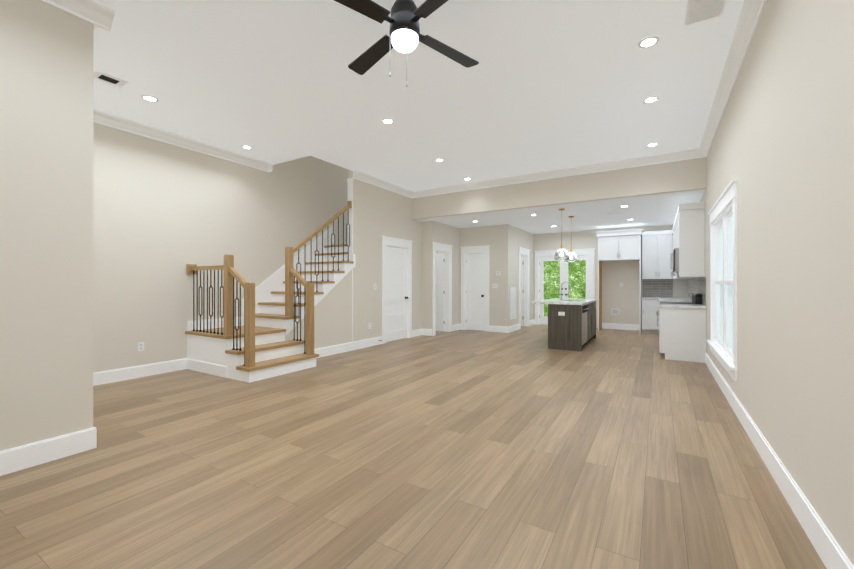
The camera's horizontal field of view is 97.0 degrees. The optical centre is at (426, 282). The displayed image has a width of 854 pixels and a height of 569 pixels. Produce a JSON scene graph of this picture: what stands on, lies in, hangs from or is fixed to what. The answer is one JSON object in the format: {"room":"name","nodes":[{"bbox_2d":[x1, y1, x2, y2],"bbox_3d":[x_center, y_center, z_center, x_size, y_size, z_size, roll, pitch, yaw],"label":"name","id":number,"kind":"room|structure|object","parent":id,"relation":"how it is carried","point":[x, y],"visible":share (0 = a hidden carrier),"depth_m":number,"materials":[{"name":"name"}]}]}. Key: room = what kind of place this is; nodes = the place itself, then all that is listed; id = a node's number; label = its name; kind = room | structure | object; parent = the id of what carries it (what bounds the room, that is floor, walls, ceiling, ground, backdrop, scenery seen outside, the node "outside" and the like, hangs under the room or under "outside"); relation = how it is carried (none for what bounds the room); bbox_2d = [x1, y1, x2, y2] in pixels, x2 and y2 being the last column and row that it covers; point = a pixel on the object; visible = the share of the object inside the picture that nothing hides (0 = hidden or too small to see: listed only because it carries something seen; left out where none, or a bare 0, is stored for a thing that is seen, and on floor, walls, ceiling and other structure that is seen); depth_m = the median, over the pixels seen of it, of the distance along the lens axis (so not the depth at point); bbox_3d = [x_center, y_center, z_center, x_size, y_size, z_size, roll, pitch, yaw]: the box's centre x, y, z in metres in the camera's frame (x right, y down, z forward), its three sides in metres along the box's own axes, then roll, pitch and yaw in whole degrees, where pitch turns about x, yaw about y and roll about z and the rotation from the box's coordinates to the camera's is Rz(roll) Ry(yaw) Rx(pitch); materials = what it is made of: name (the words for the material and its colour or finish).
{"room":"living room","nodes":[
{"label":"living room","id":0,"kind":"room"},
{"bbox_2d":[93,122,347,372],"bbox_3d":[-1.817,-1.298,8.801,0.120,5.200,10.790,0,0,31],"label":"wall","id":1,"kind":"structure","parent":0,"point":[164,214],"depth_m":5.58,"materials":[{"name":"paint"}]},
{"bbox_2d":[93,358,186,385],"bbox_3d":[-4.092,1.218,4.951,0.016,0.162,1.790,0,0,31],"label":"baseboard","id":2,"kind":"structure","parent":1,"relation":"attached to","point":[104,377],"depth_m":5.16,"materials":[{"name":"white wood"}]},
{"bbox_2d":[138,342,143,350],"bbox_3d":[-3.941,0.879,5.204,0.008,0.120,0.075,0,0,31],"label":"electrical outlet plate","id":3,"kind":"object","parent":1,"relation":"attached to","point":[141,344],"depth_m":5.21,"materials":[{"name":"white plastic"}]},
{"bbox_2d":[93,109,272,171],"bbox_3d":[-3.694,-2.093,5.519,0.105,0.135,3.230,0,0,31],"label":"crown molding","id":4,"kind":"structure","parent":1,"relation":"attached to","point":[99,117],"depth_m":5.52,"materials":[{"name":"white wood"}]},
{"bbox_2d":[348,170,421,341],"bbox_3d":[-0.830,-1.298,8.402,0.120,5.200,2.500,0,0,31],"label":"wall","id":5,"kind":"structure","parent":0,"point":[378,212],"depth_m":7.88,"materials":[{"name":"paint"}]},
{"bbox_2d":[305,336,382,357],"bbox_3d":[-1.534,1.220,7.119,0.016,0.162,2.220,0,0,31],"label":"baseboard","id":6,"kind":"structure","parent":5,"relation":"attached to","point":[335,349],"depth_m":7.15,"materials":[{"name":"white wood"}]},
{"bbox_2d":[353,170,412,197],"bbox_3d":[-0.886,-2.091,8.097,0.105,0.135,1.920,0,0,31],"label":"crown molding","id":7,"kind":"structure","parent":5,"relation":"attached to","point":[358,175],"depth_m":7.97,"materials":[{"name":"white wood"}]},
{"bbox_2d":[386,246,407,341],"bbox_3d":[-0.681,0.248,8.550,0.109,2.092,0.866,0,0,31],"label":"door","id":8,"kind":"structure","parent":5,"relation":"in","point":[396,294],"depth_m":8.57,"materials":[{"name":"white wood"}]},
{"bbox_2d":[381,236,412,343],"bbox_3d":[-0.703,0.151,8.570,0.164,2.302,1.160,0,0,31],"label":"door frame","id":9,"kind":"structure","parent":5,"relation":"attached to","point":[407,244],"depth_m":8.61,"materials":[{"name":"white wood"}]},
{"bbox_2d":[412,329,423,336],"bbox_3d":[-0.245,1.222,9.226,0.016,0.162,0.480,0,0,31],"label":"baseboard","id":10,"kind":"structure","parent":5,"relation":"attached to","point":[418,332],"depth_m":9.23,"materials":[{"name":"white wood"}]},
{"bbox_2d":[0,324,826,568],"bbox_3d":[-0.006,1.350,6.020,7.870,0.100,13.640,0,0,31],"label":"floor","id":11,"kind":"structure","parent":0,"point":[524,447],"depth_m":2.58,"materials":[{"name":"brown wood"}]},
{"bbox_2d":[0,0,93,450],"bbox_3d":[-4.396,-0.433,2.383,2.420,3.460,2.850,0,0,31],"label":"wall block","id":12,"kind":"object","parent":11,"relation":"on","point":[46,212],"visible":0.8,"depth_m":2.73,"materials":[{"name":"paint"}]},
{"bbox_2d":[0,426,96,475],"bbox_3d":[-3.314,1.215,1.817,0.016,0.162,2.716,0,0,31],"label":"baseboard","id":13,"kind":"structure","parent":11,"relation":"on","point":[15,459],"depth_m":2.73,"materials":[{"name":"white wood"}]},
{"bbox_2d":[185,201,355,382],"bbox_3d":[-2.176,-0.142,6.582,1.577,2.885,3.050,0,0,31],"label":"staircase","id":14,"kind":"structure","parent":11,"relation":"on","point":[296,307],"depth_m":5.94,"materials":[{"name":"brown wood"}]},
{"bbox_2d":[548,302,596,350],"bbox_3d":[3.203,0.862,8.160,0.672,0.880,2.000,0,0,31],"label":"kitchen island","id":15,"kind":"object","parent":11,"relation":"on","point":[573,328],"depth_m":7.36,"materials":[{"name":"brown wood"}]},
{"bbox_2d":[539,298,597,305],"bbox_3d":[3.053,0.402,8.252,0.980,0.040,2.060,0,0,31],"label":"island countertop","id":16,"kind":"structure","parent":15,"relation":"on","point":[555,301],"depth_m":7.70,"materials":[{"name":"white stone"}]},
{"bbox_2d":[595,229,654,333],"bbox_3d":[5.358,-0.041,10.160,1.440,2.690,0.731,0,0,31],"label":"kitchen cabinets","id":17,"kind":"object","parent":11,"relation":"on","point":[637,244],"depth_m":9.94,"materials":[{"name":"wood"}]},
{"bbox_2d":[655,202,705,362],"bbox_3d":[5.337,-0.023,8.098,0.676,2.650,4.271,0,0,31],"label":"kitchen cabinets","id":18,"kind":"object","parent":11,"relation":"on","point":[664,258],"depth_m":6.42,"materials":[{"name":"wood"}]},
{"bbox_2d":[93,0,743,190],"bbox_3d":[-0.753,-2.212,3.960,6.990,0.100,9.340,0,0,31],"label":"ceiling","id":19,"kind":"structure","parent":0,"point":[545,85],"depth_m":4.08,"materials":[{"name":"paint"}]},
{"bbox_2d":[41,0,115,31],"bbox_3d":[-3.229,-2.096,1.873,0.105,0.135,2.715,0,0,31],"label":"crown molding","id":20,"kind":"structure","parent":19,"relation":"attached to","point":[96,14],"depth_m":2.91,"materials":[{"name":"white wood"}]},
{"bbox_2d":[93,70,127,87],"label":"ceiling vent","id":21,"kind":"object","parent":19,"relation":"in","point":[99,75],"depth_m":4.00,"materials":[{"name":"white metal"}]},
{"bbox_2d":[141,95,158,101],"bbox_3d":[-3.249,-2.157,4.432,0.174,0.006,0.174,0,0,-14],"label":"recessed light","id":22,"kind":"object","parent":19,"relation":"in","point":[146,97],"depth_m":4.42,"materials":[{"name":"white plastic"}]},
{"bbox_2d":[241,145,252,148],"bbox_3d":[-2.866,-2.156,6.015,0.174,0.006,0.174,0,0,-14],"label":"recessed light","id":23,"kind":"object","parent":19,"relation":"in","point":[243,146],"depth_m":6.02,"materials":[{"name":"white plastic"}]},
{"bbox_2d":[381,118,393,123],"bbox_3d":[-0.525,-2.157,5.051,0.174,0.006,0.174,0,0,-14],"label":"recessed light","id":24,"kind":"object","parent":19,"relation":"in","point":[386,121],"depth_m":5.05,"materials":[{"name":"white plastic"}]},
{"bbox_2d":[334,0,478,86],"bbox_3d":[-0.158,-1.750,2.681,1.091,0.824,1.091,0,0,5],"label":"ceiling fan","id":25,"kind":"object","parent":19,"relation":"hanging from","point":[406,36],"visible":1,"depth_m":2.62,"materials":[{"name":"black metal"}]},
{"bbox_2d":[412,157,706,219],"bbox_3d":[2.152,-1.844,7.586,5.820,0.630,0.120,0,0,31],"label":"bulkhead","id":26,"kind":"object","parent":19,"relation":"attached to","point":[675,176],"visible":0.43,"depth_m":7.14,"materials":[{"name":"paint"}]},
{"bbox_2d":[413,148,700,197],"bbox_3d":[1.991,-2.091,7.553,5.580,0.135,0.105,0,0,31],"label":"crown molding","id":27,"kind":"structure","parent":26,"relation":"attached to","point":[688,154],"depth_m":7.12,"materials":[{"name":"white wood"}]},
{"bbox_2d":[637,36,659,48],"bbox_3d":[1.990,-2.158,3.395,0.174,0.006,0.174,0,0,-14],"label":"recessed light","id":28,"kind":"object","parent":19,"relation":"in","point":[647,42],"depth_m":3.39,"materials":[{"name":"white plastic"}]},
{"bbox_2d":[642,96,658,103],"bbox_3d":[2.643,-2.157,4.461,0.174,0.006,0.174,0,0,4],"label":"recessed light","id":29,"kind":"object","parent":19,"relation":"in","point":[652,99],"depth_m":4.45,"materials":[{"name":"white plastic"}]},
{"bbox_2d":[646,143,658,146],"bbox_3d":[3.530,-2.156,5.911,0.174,0.006,0.174,0,0,22],"label":"recessed light","id":30,"kind":"object","parent":19,"relation":"in","point":[651,144],"depth_m":5.89,"materials":[{"name":"white plastic"}]},
{"bbox_2d":[685,0,725,25],"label":"ceiling vent","id":31,"kind":"object","parent":19,"relation":"in","point":[699,10],"depth_m":2.98,"materials":[{"name":"white metal"}]},
{"bbox_2d":[422,221,427,328],"bbox_3d":[-0.069,-1.297,9.473,0.300,5.200,0.120,0,0,31],"label":"wall","id":32,"kind":"structure","parent":0,"point":[424,274],"depth_m":9.38,"materials":[{"name":"paint"}]},
{"bbox_2d":[424,329,431,334],"bbox_3d":[0.010,1.222,9.342,0.270,0.162,0.016,0,0,31],"label":"baseboard","id":33,"kind":"structure","parent":32,"relation":"attached to","point":[426,331],"depth_m":9.33,"materials":[{"name":"white wood"}]},
{"bbox_2d":[428,221,459,335],"bbox_3d":[1.083,-0.161,10.953,0.120,2.930,3.850,0,0,31],"label":"wall","id":34,"kind":"structure","parent":0,"point":[438,232],"depth_m":10.00,"materials":[{"name":"paint"}]},
{"bbox_2d":[436,253,444,330],"bbox_3d":[0.141,0.250,10.222,0.720,2.092,0.109,0,0,31],"label":"door","id":35,"kind":"structure","parent":34,"relation":"in","point":[440,291],"depth_m":10.11,"materials":[{"name":"white wood"}]},
{"bbox_2d":[432,242,451,335],"bbox_3d":[0.345,0.152,9.746,0.204,2.302,1.020,0,0,31],"label":"door frame","id":36,"kind":"structure","parent":34,"relation":"attached to","point":[439,247],"depth_m":10.04,"materials":[{"name":"white wood"}]},
{"bbox_2d":[452,324,459,330],"bbox_3d":[0.795,1.223,10.337,0.030,0.162,0.500,0,0,31],"label":"baseboard","id":37,"kind":"structure","parent":34,"relation":"attached to","point":[454,327],"depth_m":10.33,"materials":[{"name":"white wood"}]},
{"bbox_2d":[460,224,509,326],"bbox_3d":[1.541,-0.161,10.245,1.400,2.930,0.120,0,0,31],"label":"wall","id":38,"kind":"structure","parent":0,"point":[496,238],"depth_m":9.99,"materials":[{"name":"paint"}]},
{"bbox_2d":[460,246,489,331],"bbox_3d":[1.334,0.152,10.348,0.880,2.302,0.164,0,0,31],"label":"door frame","id":39,"kind":"structure","parent":38,"relation":"attached to","point":[469,249],"depth_m":10.37,"materials":[{"name":"white wood"}]},
{"bbox_2d":[466,253,484,330],"bbox_3d":[1.315,0.250,10.325,0.586,2.092,0.109,0,0,31],"label":"door","id":40,"kind":"structure","parent":38,"relation":"in","point":[475,291],"depth_m":10.36,"materials":[{"name":"white wood"}]},
{"bbox_2d":[489,326,507,332],"bbox_3d":[1.876,1.222,9.959,0.490,0.162,0.016,0,0,31],"label":"baseboard","id":41,"kind":"structure","parent":38,"relation":"attached to","point":[491,328],"depth_m":9.93,"materials":[{"name":"white wood"}]},
{"bbox_2d":[510,225,532,325],"bbox_3d":[2.700,-0.161,10.913,0.120,2.930,2.230,0,0,31],"label":"wall","id":42,"kind":"structure","parent":0,"point":[520,238],"depth_m":10.57,"materials":[{"name":"paint"}]},
{"bbox_2d":[510,287,515,319],"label":"air vent","id":43,"kind":"object","parent":42,"relation":"in","point":[512,289],"depth_m":10.10,"materials":[{"name":"white metal"}]},
{"bbox_2d":[508,324,518,332],"bbox_3d":[2.342,1.223,10.196,0.016,0.162,0.906,0,0,31],"label":"baseboard","id":44,"kind":"structure","parent":42,"relation":"attached to","point":[515,327],"depth_m":10.15,"materials":[{"name":"white wood"}]},
{"bbox_2d":[521,256,522,325],"bbox_3d":[2.572,0.251,11.502,0.710,2.092,0.109,0,0,31],"label":"door","id":45,"kind":"structure","parent":42,"relation":"in","point":[521,290],"depth_m":11.35,"materials":[{"name":"white wood"}]},
{"bbox_2d":[519,247,529,328],"bbox_3d":[2.790,0.153,11.022,0.164,2.302,1.010,0,0,31],"label":"door frame","id":46,"kind":"structure","parent":42,"relation":"attached to","point":[524,252],"depth_m":11.31,"materials":[{"name":"white wood"}]},
{"bbox_2d":[529,319,534,325],"bbox_3d":[3.222,1.224,11.612,0.040,0.162,0.490,0,0,31],"label":"baseboard","id":47,"kind":"structure","parent":42,"relation":"attached to","point":[531,322],"depth_m":11.64,"materials":[{"name":"white wood"}]},
{"bbox_2d":[417,189,705,233],"bbox_3d":[2.858,-1.577,9.745,6.870,0.100,4.300,0,0,31],"label":"ceiling","id":48,"kind":"structure","parent":0,"point":[653,210],"depth_m":8.71,"materials":[{"name":"paint"}]},
{"bbox_2d":[554,208,569,259],"bbox_3d":[2.792,-1.003,7.827,0.300,1.049,0.300,0,0,31],"label":"pendant light","id":49,"kind":"object","parent":48,"relation":"hanging from","point":[561,253],"visible":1,"depth_m":7.73,"materials":[{"name":"glass"}]},
{"bbox_2d":[564,216,577,261],"bbox_3d":[3.314,-1.002,8.680,0.300,1.049,0.300,0,0,31],"label":"pendant light","id":50,"kind":"object","parent":48,"relation":"hanging from","point":[573,256],"visible":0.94,"depth_m":8.57,"materials":[{"name":"glass"}]},
{"bbox_2d":[523,225,687,327],"bbox_3d":[3.847,-0.160,11.589,6.870,2.930,0.120,0,0,31],"label":"wall","id":51,"kind":"structure","parent":0,"point":[624,299],"depth_m":10.67,"materials":[{"name":"paint"}]},
{"bbox_2d":[539,255,589,324],"bbox_3d":[4.122,0.247,11.377,1.474,2.095,0.094,0,0,31],"label":"french door","id":52,"kind":"structure","parent":51,"relation":"in","point":[564,271],"depth_m":11.40,"materials":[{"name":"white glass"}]},
{"bbox_2d":[535,248,594,324],"bbox_3d":[4.130,0.153,11.392,1.760,2.302,0.164,0,0,31],"label":"door frame","id":53,"kind":"structure","parent":51,"relation":"attached to","point":[588,251],"depth_m":11.57,"materials":[{"name":"white wood"}]},
{"bbox_2d":[611,308,618,314],"bbox_3d":[5.291,0.814,10.625,0.200,0.180,0.013,0,0,31],"label":"electrical outlet plate","id":54,"kind":"object","parent":51,"relation":"attached to","point":[613,311],"depth_m":10.63,"materials":[{"name":"white plastic"}]},
{"bbox_2d":[602,323,638,330],"bbox_3d":[5.410,1.223,10.551,0.960,0.162,0.016,0,0,31],"label":"baseboard","id":55,"kind":"structure","parent":51,"relation":"attached to","point":[604,325],"depth_m":10.55,"materials":[{"name":"white wood"}]},
{"bbox_2d":[700,0,853,565],"bbox_3d":[3.299,-0.432,3.999,0.120,3.460,13.640,0,0,31],"label":"wall","id":56,"kind":"structure","parent":0,"point":[781,150],"depth_m":2.10,"materials":[{"name":"paint"}]},
{"bbox_2d":[707,179,737,381],"bbox_3d":[3.639,-0.022,4.611,0.180,2.002,2.140,0,0,31],"label":"window","id":57,"kind":"structure","parent":56,"relation":"in","point":[722,341],"depth_m":4.57,"materials":[{"name":"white glass"}]},
{"bbox_2d":[697,0,766,157],"bbox_3d":[2.081,-2.096,2.225,0.105,0.135,9.100,0,0,31],"label":"crown molding","id":58,"kind":"structure","parent":56,"relation":"attached to","point":[751,11],"depth_m":3.61,"materials":[{"name":"white wood"}]},
{"bbox_2d":[705,353,853,568],"bbox_3d":[2.132,1.216,2.220,0.016,0.162,9.150,0,0,31],"label":"baseboard","id":59,"kind":"structure","parent":56,"relation":"attached to","point":[829,551],"depth_m":2.17,"materials":[{"name":"white wood"}]},
{"label":"outside","id":60,"kind":"structure","parent":0,"visible":0},
{"bbox_2d":[541,260,585,324],"bbox_3d":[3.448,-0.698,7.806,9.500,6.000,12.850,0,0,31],"label":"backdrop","id":61,"kind":"structure","parent":60,"point":[551,280],"depth_m":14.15,"materials":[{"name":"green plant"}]}
]}

